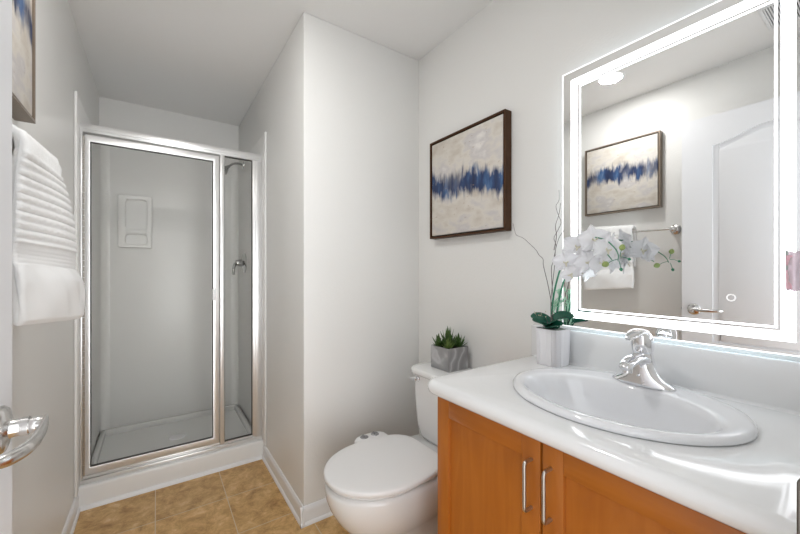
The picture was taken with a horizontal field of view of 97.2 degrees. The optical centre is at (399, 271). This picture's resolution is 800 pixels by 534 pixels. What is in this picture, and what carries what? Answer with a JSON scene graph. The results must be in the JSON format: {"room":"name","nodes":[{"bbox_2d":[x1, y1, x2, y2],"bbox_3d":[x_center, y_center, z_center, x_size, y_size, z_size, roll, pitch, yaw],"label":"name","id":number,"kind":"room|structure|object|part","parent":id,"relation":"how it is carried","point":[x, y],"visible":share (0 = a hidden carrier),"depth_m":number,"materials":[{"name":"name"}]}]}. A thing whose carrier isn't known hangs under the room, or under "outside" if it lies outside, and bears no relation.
{"room":"bathroom","nodes":[
{"label":"bathroom","id":0,"kind":"room"},
{"bbox_2d":[12,0,98,533],"bbox_3d":[-1.261,-0.015,1.133,0.120,2.455,3.497,0,0,-35],"label":"wall","id":1,"kind":"structure","parent":0,"point":[43,497],"depth_m":1.37,"materials":[{"name":"white paint"}]},
{"bbox_2d":[12,0,35,123],"bbox_3d":[-0.941,-0.686,0.814,0.043,0.511,0.502,0,0,-35],"label":"framed painting","id":2,"kind":"object","parent":1,"relation":"attached to","point":[23,11],"visible":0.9,"depth_m":0.96,"materials":[{"name":"brown"}]},
{"bbox_2d":[62,496,80,533],"bbox_3d":[-0.985,1.168,0.854,0.019,0.088,2.265,0,0,-35],"label":"baseboard","id":3,"kind":"structure","parent":1,"relation":"attached to","point":[69,527],"depth_m":1.66,"materials":[{"name":"white paint"}]},
{"bbox_3d":[-0.909,-0.275,0.795,0.077,0.066,0.649,0,0,-35],"label":"towel bar","id":4,"kind":"object","parent":1,"relation":"attached to","visible":0},
{"bbox_2d":[12,124,84,325],"bbox_3d":[-0.915,-0.099,0.886,0.151,0.478,0.319,0,0,-35],"label":"towel","id":5,"kind":"object","parent":4,"relation":"hanging from","point":[47,286],"visible":0.93,"depth_m":0.84,"materials":[{"name":"white fabric"}]},
{"bbox_2d":[99,96,238,434],"bbox_3d":[-1.794,-0.015,2.816,0.914,2.455,0.120,0,0,-35],"label":"wall","id":6,"kind":"structure","parent":0,"point":[116,114],"depth_m":2.73,"materials":[{"name":"white paint"}]},
{"bbox_2d":[73,459,349,533],"bbox_3d":[-0.550,1.237,1.623,1.847,0.050,3.497,0,0,-35],"label":"floor","id":7,"kind":"structure","parent":0,"point":[242,499],"depth_m":1.78,"materials":[{"name":"tile"}]},
{"bbox_2d":[74,91,266,511],"bbox_3d":[-1.492,0.162,2.378,0.912,2.100,0.943,0,0,-35],"label":"shower stall","id":8,"kind":"object","parent":7,"relation":"on","point":[152,213],"visible":0.91,"depth_m":2.62,"materials":[{"name":"white plastic"}]},
{"bbox_2d":[80,122,261,485],"bbox_3d":[-1.281,0.168,2.071,0.892,1.864,0.072,0,0,-35],"label":"shower door frame","id":9,"kind":"structure","parent":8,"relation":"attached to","point":[95,134],"depth_m":2.12,"materials":[{"name":"silver metal"}]},
{"bbox_3d":[-1.377,0.173,2.007,0.624,1.765,0.024,0,0,-35],"label":"door","id":10,"kind":"part","parent":9,"relation":"part of","materials":[{"name":"clear glass"}]},
{"bbox_3d":[-1.286,1.081,2.079,0.892,0.038,0.048,0,0,-35],"label":"sill","id":11,"kind":"part","parent":9,"relation":"part of","materials":[{"name":"silver metal"}]},
{"bbox_3d":[-1.132,0.142,2.148,0.017,0.070,0.030,0,0,-35],"label":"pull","id":12,"kind":"part","parent":9,"relation":"part of","materials":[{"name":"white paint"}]},
{"bbox_3d":[-1.255,1.203,2.034,0.876,0.018,0.017,0,0,-35],"label":"curb trim","id":13,"kind":"part","parent":8,"relation":"part of","materials":[{"name":"white paint"}]},
{"bbox_3d":[-1.261,-0.029,2.716,0.041,0.117,0.095,0,0,-8],"label":"lever","id":14,"kind":"part","parent":8,"relation":"part of","materials":[{"name":"silver metal"}]},
{"bbox_3d":[-1.266,-0.833,2.752,0.054,0.073,0.139,0,0,27],"label":"shower arm","id":15,"kind":"part","parent":8,"relation":"part of","materials":[{"name":"silver metal"}]},
{"bbox_2d":[323,362,472,533],"bbox_3d":[0.018,0.842,1.556,0.745,0.741,0.506,0,0,-35],"label":"toilet","id":16,"kind":"object","parent":7,"relation":"on","point":[380,483],"visible":0.69,"depth_m":1.38,"materials":[{"name":"white ceramic"}]},
{"bbox_3d":[-0.079,0.817,1.458,0.445,0.014,0.368,0,0,-35],"label":"seat","id":17,"kind":"part","parent":16,"relation":"part of","materials":[{"name":"white plastic"}]},
{"bbox_3d":[-0.079,0.793,1.458,0.474,0.026,0.400,0,0,-35],"label":"lid","id":18,"kind":"part","parent":16,"relation":"part of","materials":[{"name":"white plastic"}]},
{"bbox_3d":[0.026,1.018,1.530,0.720,0.388,0.378,0,0,-35],"label":"bowl","id":19,"kind":"part","parent":16,"relation":"part of","materials":[{"name":"white ceramic"}]},
{"bbox_3d":[0.070,0.522,1.721,0.028,0.026,0.054,0,0,-35],"label":"flush lever","id":20,"kind":"part","parent":16,"relation":"part of","materials":[{"name":"silver metal"}]},
{"bbox_3d":[0.242,0.665,1.679,0.214,0.322,0.352,0,0,-35],"label":"tank","id":21,"kind":"part","parent":16,"relation":"part of","materials":[{"name":"white ceramic"}]},
{"bbox_3d":[0.235,0.487,1.675,0.231,0.033,0.380,0,0,-35],"label":"tank lid","id":22,"kind":"part","parent":16,"relation":"part of","materials":[{"name":"white ceramic"}]},
{"bbox_2d":[431,326,467,371],"bbox_3d":[0.246,0.370,1.730,0.157,0.200,0.154,0,0,-35],"label":"potted succulent","id":23,"kind":"object","parent":16,"relation":"on","point":[448,354],"visible":1,"depth_m":1.69,"materials":[{"name":"grey concrete"}]},
{"bbox_2d":[438,397,745,533],"bbox_3d":[0.553,0.799,0.946,0.555,0.826,0.813,0,0,-35],"label":"vanity cabinet","id":24,"kind":"object","parent":7,"relation":"on","point":[494,478],"visible":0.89,"depth_m":0.85,"materials":[{"name":"brown wood"}]},
{"bbox_3d":[0.234,0.431,0.994,0.019,0.052,0.267,0,0,-35],"label":"rail","id":25,"kind":"part","parent":24,"relation":"part of","materials":[{"name":"brown wood"}]},
{"bbox_3d":[0.237,0.756,0.996,0.006,0.606,0.275,0,0,-35],"label":"door panel","id":26,"kind":"part","parent":24,"relation":"part of","materials":[{"name":"brown wood"}]},
{"bbox_3d":[0.234,0.756,0.994,0.019,0.702,0.371,0,0,-35],"label":"door","id":27,"kind":"part","parent":24,"relation":"part of","materials":[{"name":"brown wood"}]},
{"bbox_3d":[0.305,0.513,0.846,0.033,0.126,0.009,0,0,-35],"label":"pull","id":28,"kind":"part","parent":24,"relation":"part of","materials":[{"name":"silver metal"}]},
{"bbox_3d":[0.334,0.513,0.804,0.033,0.126,0.009,0,0,-35],"label":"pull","id":29,"kind":"part","parent":24,"relation":"part of","materials":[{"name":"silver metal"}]},
{"bbox_3d":[0.466,0.756,0.659,0.019,0.702,0.432,0,0,-35],"label":"door","id":30,"kind":"part","parent":24,"relation":"part of","materials":[{"name":"brown wood"}]},
{"bbox_2d":[428,324,799,533],"bbox_3d":[0.543,0.300,0.945,0.575,0.169,0.833,0,0,-35],"label":"countertop","id":31,"kind":"structure","parent":24,"relation":"on","point":[751,487],"depth_m":0.77,"materials":[{"name":"stone"}]},
{"bbox_2d":[513,201,630,366],"bbox_3d":[0.584,0.024,1.203,0.130,0.631,0.499,0,0,-18],"label":"potted orchid","id":32,"kind":"object","parent":31,"relation":"on","point":[552,340],"visible":1,"depth_m":1.23,"materials":[{"name":"white plant"}]},
{"bbox_3d":[0.560,0.274,1.294,0.096,0.131,0.096,0,0,-35],"label":"pot","id":33,"kind":"part","parent":32,"relation":"part of","materials":[{"name":"white ceramic"}]},
{"bbox_3d":[0.572,-0.040,1.219,0.088,0.074,0.014,0,0,28],"label":"flower","id":34,"kind":"part","parent":32,"relation":"part of","materials":[{"name":"white plant"}]},
{"bbox_3d":[0.588,0.010,1.214,0.071,0.060,0.022,0,0,40],"label":"flower","id":35,"kind":"part","parent":32,"relation":"part of","materials":[{"name":"white plant"}]},
{"bbox_3d":[0.592,-0.085,1.177,0.098,0.085,0.013,0,0,19],"label":"flower","id":36,"kind":"part","parent":32,"relation":"part of","materials":[{"name":"white plant"}]},
{"bbox_3d":[0.605,-0.032,1.136,0.090,0.079,0.014,0,0,23],"label":"flower","id":37,"kind":"part","parent":32,"relation":"part of","materials":[{"name":"white plant"}]},
{"bbox_3d":[0.602,0.065,1.163,0.024,0.296,0.276,0,0,-11],"label":"stem","id":38,"kind":"part","parent":32,"relation":"part of","materials":[{"name":"green"}]},
{"bbox_3d":[0.583,0.051,1.141,0.143,0.325,0.292,0,0,-35],"label":"stem","id":39,"kind":"part","parent":32,"relation":"part of","materials":[{"name":"green"}]},
{"bbox_3d":[0.610,-0.106,1.109,0.073,0.085,0.077,0,0,-35],"label":"flower","id":40,"kind":"part","parent":32,"relation":"part of","materials":[{"name":"white plant"}]},
{"bbox_3d":[0.631,-0.027,1.110,0.072,0.072,0.045,0,0,-35],"label":"flower","id":41,"kind":"part","parent":32,"relation":"part of","materials":[{"name":"white plant"}]},
{"bbox_3d":[0.619,-0.069,1.050,0.088,0.077,0.011,0,0,5],"label":"flower","id":42,"kind":"part","parent":32,"relation":"part of","materials":[{"name":"white plant"}]},
{"bbox_3d":[0.641,-0.076,1.062,0.010,0.080,0.092,0,0,4],"label":"flower","id":43,"kind":"part","parent":32,"relation":"part of","materials":[{"name":"white plant"}]},
{"bbox_2d":[512,367,758,446],"bbox_3d":[0.568,0.406,0.938,0.453,0.168,0.545,0,0,-35],"label":"sink","id":44,"kind":"object","parent":31,"relation":"in","point":[592,398],"visible":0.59,"depth_m":0.93,"materials":[{"name":"white ceramic"}]},
{"bbox_2d":[612,329,675,391],"bbox_3d":[0.670,0.244,1.014,0.151,0.161,0.140,0,0,-3],"label":"faucet","id":45,"kind":"object","parent":44,"relation":"on","point":[639,368],"visible":1,"depth_m":0.99,"materials":[{"name":"silver metal"}]},
{"bbox_3d":[0.650,0.255,0.983,0.119,0.046,0.054,0,0,-35],"label":"spout","id":46,"kind":"part","parent":45,"relation":"part of","materials":[{"name":"silver metal"}]},
{"bbox_3d":[0.671,0.197,0.998,0.120,0.066,0.057,0,0,-35],"label":"handle","id":47,"kind":"part","parent":45,"relation":"part of","materials":[{"name":"silver metal"}]},
{"bbox_3d":[0.469,0.756,0.661,0.006,0.606,0.336,0,0,-35],"label":"door panel","id":48,"kind":"part","parent":24,"relation":"part of","materials":[{"name":"brown wood"}]},
{"bbox_3d":[0.466,0.431,0.659,0.019,0.052,0.328,0,0,-35],"label":"rail","id":49,"kind":"part","parent":24,"relation":"part of","materials":[{"name":"brown wood"}]},
{"bbox_2d":[68,0,492,125],"bbox_3d":[-0.550,-1.268,1.623,1.847,0.050,3.497,0,0,-35],"label":"ceiling","id":50,"kind":"structure","parent":0,"point":[204,59],"depth_m":1.87,"materials":[{"name":"white paint"}]},
{"bbox_2d":[239,12,418,528],"bbox_3d":[-0.624,-0.015,2.624,0.832,2.455,1.766,0,0,-35],"label":"wall","id":51,"kind":"structure","parent":0,"point":[337,108],"depth_m":1.87,"materials":[{"name":"white paint"}]},
{"bbox_2d":[300,498,332,527],"bbox_3d":[-0.178,1.168,1.871,0.712,0.088,0.019,0,0,-35],"label":"baseboard","id":52,"kind":"structure","parent":51,"relation":"attached to","point":[319,510],"depth_m":1.71,"materials":[{"name":"white paint"}]},
{"bbox_2d":[431,344,467,371],"bbox_3d":[0.242,0.417,1.728,0.130,0.106,0.130,0,0,-35],"label":"pot","id":53,"kind":"object","parent":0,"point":[445,357],"depth_m":1.68,"materials":[{"name":"grey ceramic"}]},
{"bbox_2d":[419,0,799,433],"bbox_3d":[0.656,-0.015,1.395,0.120,2.455,1.751,0,0,-35],"label":"wall","id":54,"kind":"structure","parent":0,"point":[515,56],"depth_m":1.54,"materials":[{"name":"white paint"}]},
{"bbox_2d":[430,109,510,238],"bbox_3d":[0.324,-0.436,1.731,0.043,0.520,0.506,0,0,-35],"label":"framed painting","id":55,"kind":"object","parent":54,"relation":"attached to","point":[470,167],"visible":1,"depth_m":1.67,"materials":[{"name":"brown fabric"}]},
{"bbox_2d":[532,324,799,415],"bbox_3d":[0.771,0.280,1.096,0.028,0.128,0.823,0,0,-35],"label":"backsplash","id":56,"kind":"structure","parent":54,"relation":"attached to","point":[771,383],"depth_m":0.97,"materials":[{"name":"stone"}]},
{"bbox_2d":[563,0,799,356],"bbox_3d":[0.790,-0.262,1.064,0.036,0.924,0.612,0,0,-35],"label":"mirror","id":57,"kind":"object","parent":54,"relation":"attached to","point":[681,141],"visible":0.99,"depth_m":0.99,"materials":[{"name":"clear glass"}]},
{"bbox_2d":[785,250,799,290],"bbox_3d":[0.923,-0.001,0.830,0.006,0.098,0.025,0,0,-35],"label":"packet","id":58,"kind":"object","parent":57,"relation":"attached to","point":[792,259],"visible":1,"depth_m":0.83,"materials":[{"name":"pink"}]},
{"bbox_3d":[0.394,-0.016,0.254,1.607,2.455,0.130,0,0,-35],"label":"wall","id":59,"kind":"structure","parent":0,"visible":0},
{"bbox_2d":[0,0,48,533],"bbox_3d":[-0.393,0.146,0.256,0.100,2.108,0.754,0,0,-35],"label":"door","id":60,"kind":"structure","parent":59,"relation":"in","point":[10,427],"depth_m":0.53,"materials":[{"name":"white paint"}]},
{"bbox_3d":[-0.564,0.228,0.512,0.028,0.068,0.068,0,0,-35],"label":"handle","id":61,"kind":"part","parent":60,"relation":"part of","materials":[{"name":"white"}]},
{"bbox_3d":[-0.505,0.228,0.475,0.034,0.027,0.156,0,0,-35],"label":"lever","id":62,"kind":"part","parent":60,"relation":"part of","materials":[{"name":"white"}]},
{"bbox_2d":[797,479,799,533],"bbox_3d":[0.418,0.231,0.315,0.015,0.075,0.085,0,0,-44],"label":"strike plate","id":63,"kind":"object","parent":59,"relation":"attached to","point":[798,481],"visible":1,"depth_m":0.34,"materials":[{"name":"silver metal"}]}
]}

